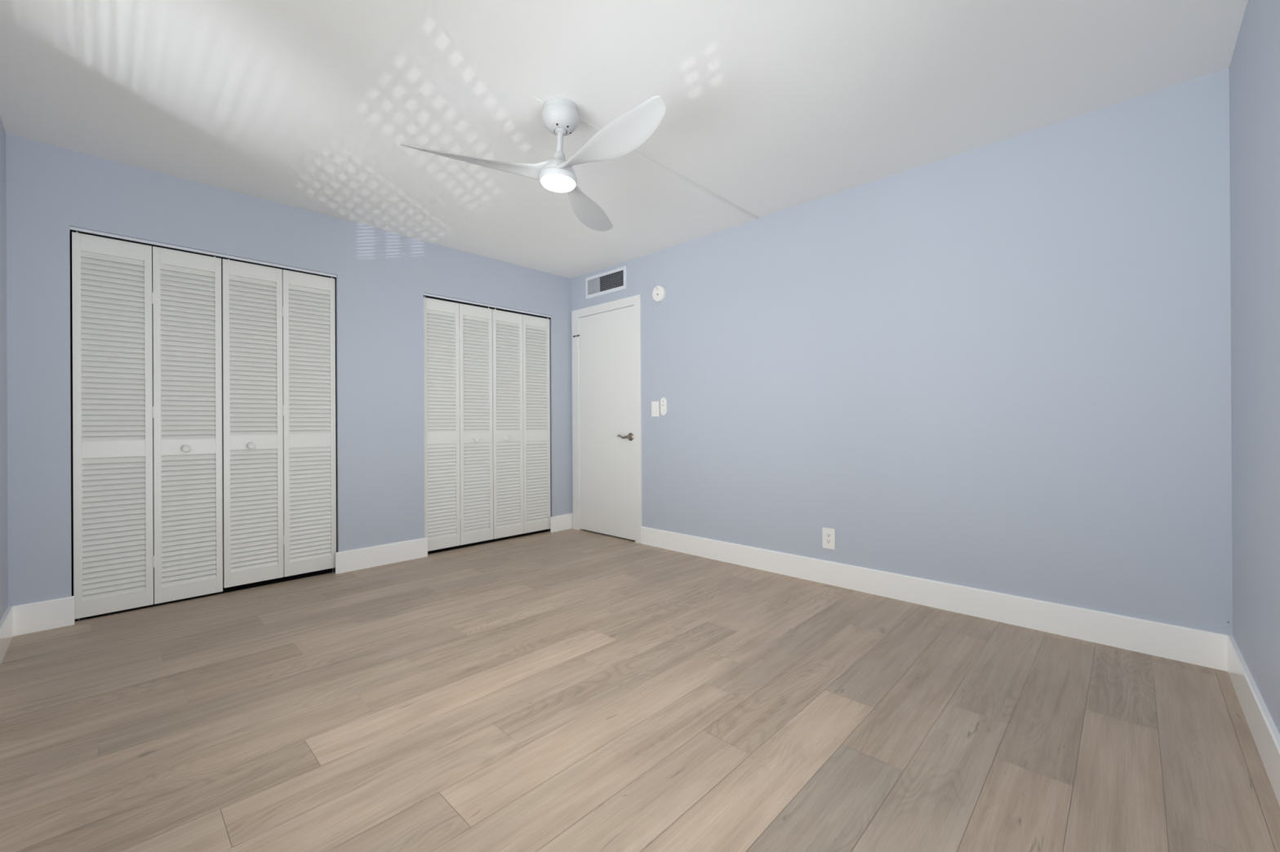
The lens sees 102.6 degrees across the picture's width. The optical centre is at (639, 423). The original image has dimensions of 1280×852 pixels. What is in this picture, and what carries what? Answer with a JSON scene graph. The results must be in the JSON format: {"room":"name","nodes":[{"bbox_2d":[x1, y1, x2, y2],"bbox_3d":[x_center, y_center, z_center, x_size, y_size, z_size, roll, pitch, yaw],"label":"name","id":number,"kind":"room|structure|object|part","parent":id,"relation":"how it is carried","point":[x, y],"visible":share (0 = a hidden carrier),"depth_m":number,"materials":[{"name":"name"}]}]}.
{"room":"empty bedroom","nodes":[
{"label":"empty bedroom","id":0,"kind":"room"},
{"bbox_2d":[0,117,8,621],"bbox_3d":[-1.576,-0.205,0.989,4.230,2.460,0.100,0,0,44],"label":"wall","id":1,"kind":"structure","parent":0,"point":[3,370],"depth_m":2.39,"materials":[{"name":"blue paint"}]},
{"bbox_2d":[0,605,13,665],"bbox_3d":[-1.529,0.952,1.030,4.230,0.145,0.016,0,0,44],"label":"baseboard","id":2,"kind":"structure","parent":1,"relation":"attached to","point":[6,621],"depth_m":2.33,"materials":[{"name":"white wood"}]},
{"bbox_2d":[5,133,572,620],"bbox_3d":[-2.092,-0.191,3.957,0.620,2.480,3.674,0,0,44],"label":"wall","id":3,"kind":"structure","parent":0,"point":[383,277],"depth_m":3.24,"materials":[{"name":"blue paint"}]},
{"bbox_2d":[13,595,74,636],"bbox_3d":[-2.977,0.961,2.565,0.016,0.145,0.201,0,0,44],"label":"baseboard","id":4,"kind":"structure","parent":3,"relation":"attached to","point":[33,617],"depth_m":2.56,"materials":[{"name":"white wood"}]},
{"bbox_2d":[69,226,336,278],"bbox_3d":[-2.533,-1.003,3.107,0.046,0.029,1.232,0,0,44],"label":"door track","id":5,"kind":"object","parent":3,"relation":"attached to","point":[73,229],"visible":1,"depth_m":3.01,"materials":[{"name":"white metal"}]},
{"bbox_2d":[71,231,222,622],"bbox_3d":[-2.736,0.016,2.874,0.062,2.031,0.618,0,0,44],"label":"bifold door","id":6,"kind":"structure","parent":5,"relation":"hanging from","point":[117,362],"depth_m":2.86,"materials":[{"name":"white paint"}]},
{"bbox_3d":[-2.849,0.012,2.780,0.028,2.012,0.301,0,0,44],"label":"door panel","id":7,"kind":"part","parent":6,"relation":"part of","materials":[{"name":"white paint"}]},
{"bbox_3d":[-2.624,0.146,2.970,0.034,0.045,0.045,0,0,44],"label":"knob","id":8,"kind":"part","parent":6,"relation":"part of","materials":[{"name":"white paint"}]},
{"bbox_3d":[-2.639,0.011,3.000,0.028,2.012,0.301,0,0,44],"label":"door panel","id":9,"kind":"part","parent":6,"relation":"part of","materials":[{"name":"white paint"}]},
{"bbox_2d":[222,258,336,587],"bbox_3d":[-2.304,0.014,3.325,0.062,2.031,0.619,0,0,44],"label":"bifold door","id":10,"kind":"structure","parent":5,"relation":"hanging from","point":[278,326],"depth_m":3.30,"materials":[{"name":"white paint"}]},
{"bbox_3d":[-2.415,0.140,3.188,0.034,0.045,0.045,0,0,44],"label":"knob","id":11,"kind":"part","parent":10,"relation":"part of","materials":[{"name":"white paint"}]},
{"bbox_3d":[-2.426,0.001,3.222,0.028,1.994,0.302,0,0,44],"label":"door panel","id":12,"kind":"part","parent":10,"relation":"part of","materials":[{"name":"white paint"}]},
{"bbox_3d":[-2.215,0.000,3.443,0.028,1.994,0.302,0,0,44],"label":"door panel","id":13,"kind":"part","parent":10,"relation":"part of","materials":[{"name":"white paint"}]},
{"bbox_2d":[334,537,427,573],"bbox_3d":[-1.861,0.956,3.732,0.016,0.145,0.632,0,0,44],"label":"baseboard","id":14,"kind":"structure","parent":3,"relation":"attached to","point":[352,560],"depth_m":3.70,"materials":[{"name":"white wood"}]},
{"bbox_2d":[423,293,551,319],"bbox_3d":[-1.276,-0.995,4.421,0.046,0.029,1.218,0,0,44],"label":"door track","id":15,"kind":"object","parent":3,"relation":"attached to","point":[427,295],"visible":0.83,"depth_m":4.36,"materials":[{"name":"white metal"}]},
{"bbox_2d":[423,296,493,555],"bbox_3d":[-1.476,0.017,4.191,0.062,2.018,0.611,0,0,44],"label":"bifold door","id":16,"kind":"structure","parent":15,"relation":"hanging from","point":[458,413],"depth_m":4.18,"materials":[{"name":"white paint"}]},
{"bbox_3d":[-1.588,0.010,4.098,0.028,1.980,0.298,0,0,44],"label":"door panel","id":17,"kind":"part","parent":16,"relation":"part of","materials":[{"name":"white paint"}]},
{"bbox_3d":[-1.380,0.009,4.316,0.028,1.980,0.298,0,0,44],"label":"door panel","id":18,"kind":"part","parent":16,"relation":"part of","materials":[{"name":"white paint"}]},
{"bbox_3d":[-1.369,0.137,4.281,0.034,0.045,0.045,0,0,44],"label":"knob","id":19,"kind":"part","parent":16,"relation":"part of","materials":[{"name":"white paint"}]},
{"bbox_2d":[492,308,551,538],"bbox_3d":[-1.049,0.015,4.637,0.062,2.018,0.612,0,0,44],"label":"bifold door","id":20,"kind":"structure","parent":15,"relation":"hanging from","point":[521,343],"depth_m":4.62,"materials":[{"name":"white paint"}]},
{"bbox_3d":[-1.171,0.136,4.488,0.034,0.045,0.045,0,0,44],"label":"knob","id":21,"kind":"part","parent":20,"relation":"part of","materials":[{"name":"white paint"}]},
{"bbox_3d":[-1.170,0.008,4.535,0.028,1.980,0.298,0,0,44],"label":"door panel","id":22,"kind":"part","parent":20,"relation":"part of","materials":[{"name":"white paint"}]},
{"bbox_3d":[-0.961,0.007,4.753,0.028,1.980,0.298,0,0,44],"label":"door panel","id":23,"kind":"part","parent":20,"relation":"part of","materials":[{"name":"white paint"}]},
{"bbox_2d":[550,513,573,533],"bbox_3d":[-0.745,0.950,4.898,0.016,0.145,0.259,0,0,44],"label":"baseboard","id":24,"kind":"structure","parent":3,"relation":"attached to","point":[561,522],"depth_m":4.88,"materials":[{"name":"white wood"}]},
{"bbox_2d":[0,0,1248,278],"bbox_3d":[-0.347,-1.476,2.281,4.430,0.130,3.674,0,0,44],"label":"ceiling","id":25,"kind":"structure","parent":0,"point":[772,106],"depth_m":2.20,"materials":[{"name":"white paint"}]},
{"bbox_2d":[400,95,666,231],"bbox_3d":[-0.251,-1.240,2.218,1.029,0.364,1.145,0,0,44],"label":"ceiling fan","id":26,"kind":"object","parent":25,"relation":"hanging from","point":[626,133],"visible":1,"depth_m":2.23,"materials":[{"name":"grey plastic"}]},
{"bbox_3d":[-0.687,-1.140,2.218,0.648,0.085,0.130,0,0,-15],"label":"blade","id":27,"kind":"part","parent":26,"relation":"part of","materials":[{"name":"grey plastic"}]},
{"bbox_2d":[540,173,575,192],"bbox_3d":[-0.366,-1.073,2.300,0.155,0.032,0.155,0,0,44],"label":"diffuser","id":28,"kind":"object","parent":26,"relation":"attached to","point":[558,183],"depth_m":2.27,"materials":[{"name":"white"}]},
{"bbox_3d":[-0.277,-1.119,2.621,0.130,0.096,0.648,0,0,15],"label":"blade","id":29,"kind":"part","parent":26,"relation":"part of","materials":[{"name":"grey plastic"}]},
{"bbox_3d":[-0.134,-1.128,2.064,0.649,0.076,0.131,0,0,44],"label":"blade","id":30,"kind":"part","parent":26,"relation":"part of","materials":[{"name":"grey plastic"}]},
{"bbox_2d":[0,528,1279,851],"bbox_3d":[-0.343,1.019,2.288,4.295,0.001,3.514,0,0,44],"label":"floor","id":31,"kind":"structure","parent":0,"point":[572,690],"depth_m":1.72,"materials":[{"name":"brown wood"}]},
{"bbox_2d":[570,67,1232,635],"bbox_3d":[0.895,-0.217,3.572,4.430,2.460,0.100,0,0,44],"label":"wall","id":32,"kind":"structure","parent":0,"point":[1004,366],"depth_m":2.65,"materials":[{"name":"blue paint"}]},
{"bbox_2d":[573,306,635,540],"bbox_3d":[-0.337,0.006,4.664,0.812,2.029,0.106,0,0,44],"label":"door","id":33,"kind":"structure","parent":32,"relation":"in","point":[605,343],"depth_m":4.63,"materials":[{"name":"white paint"}]},
{"bbox_3d":[-0.154,0.117,4.431,0.127,0.037,0.023,0,0,44],"label":"lever","id":34,"kind":"part","parent":33,"relation":"part of","materials":[{"name":"silver metal"}]},
{"bbox_2d":[585,266,626,299],"bbox_3d":[-0.282,-1.268,4.683,0.540,0.198,0.100,0,0,44],"label":"air vent","id":35,"kind":"object","parent":32,"relation":"in","point":[615,280],"visible":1,"depth_m":4.68,"materials":[{"name":"white metal"}]},
{"bbox_2d":[571,294,642,543],"bbox_3d":[-0.286,-0.034,4.691,0.910,2.107,0.116,0,0,44],"label":"door frame","id":36,"kind":"structure","parent":32,"relation":"attached to","point":[635,300],"depth_m":4.48,"materials":[{"name":"white paint"}]},
{"bbox_2d":[651,401,659,416],"bbox_3d":[0.126,-0.117,4.232,0.083,0.125,0.010,0,0,44],"label":"light switch","id":37,"kind":"object","parent":32,"relation":"attached to","point":[655,405],"visible":1,"depth_m":4.23,"materials":[{"name":"white plastic"}]},
{"bbox_2d":[652,285,666,302],"bbox_3d":[0.153,-1.055,4.180,0.129,0.129,0.042,0,0,44],"label":"smoke detector","id":38,"kind":"object","parent":32,"relation":"attached to","point":[659,293],"visible":1,"depth_m":4.16,"materials":[{"name":"white plastic"}]},
{"bbox_2d":[660,397,667,415],"bbox_3d":[0.194,-0.135,4.159,0.060,0.146,0.022,0,0,44],"label":"remote","id":39,"kind":"object","parent":32,"relation":"attached to","point":[664,404],"visible":1,"depth_m":4.15,"materials":[{"name":"white plastic"}]},
{"bbox_2d":[822,527,835,550],"bbox_3d":[1.186,0.725,3.224,0.081,0.129,0.008,0,0,44],"label":"wall outlet","id":40,"kind":"object","parent":32,"relation":"attached to","point":[828,534],"visible":1,"depth_m":3.22,"materials":[{"name":"white plastic"}]},
{"bbox_2d":[826,533,831,544],"bbox_3d":[1.184,0.725,3.222,0.034,0.067,0.002,0,0,44],"label":"socket","id":41,"kind":"object","parent":40,"relation":"attached to","point":[828,535],"depth_m":3.22,"materials":[{"name":"white plastic"}]},
{"bbox_2d":[640,526,1227,671],"bbox_3d":[1.196,0.938,3.209,3.272,0.145,0.016,0,0,44],"label":"baseboard","id":42,"kind":"structure","parent":32,"relation":"attached to","point":[1204,648],"depth_m":2.65,"materials":[{"name":"white wood"}]},
{"bbox_2d":[1229,0,1279,734],"bbox_3d":[1.224,-0.221,0.784,0.100,2.460,3.674,0,0,44],"label":"wall","id":43,"kind":"structure","parent":0,"point":[1255,64],"depth_m":1.64,"materials":[{"name":"blue paint"}]},
{"bbox_2d":[1226,635,1279,806],"bbox_3d":[1.194,0.937,0.829,0.016,0.145,3.458,0,0,44],"label":"baseboard","id":44,"kind":"structure","parent":43,"relation":"attached to","point":[1266,736],"depth_m":1.59,"materials":[{"name":"white wood"}]}
]}

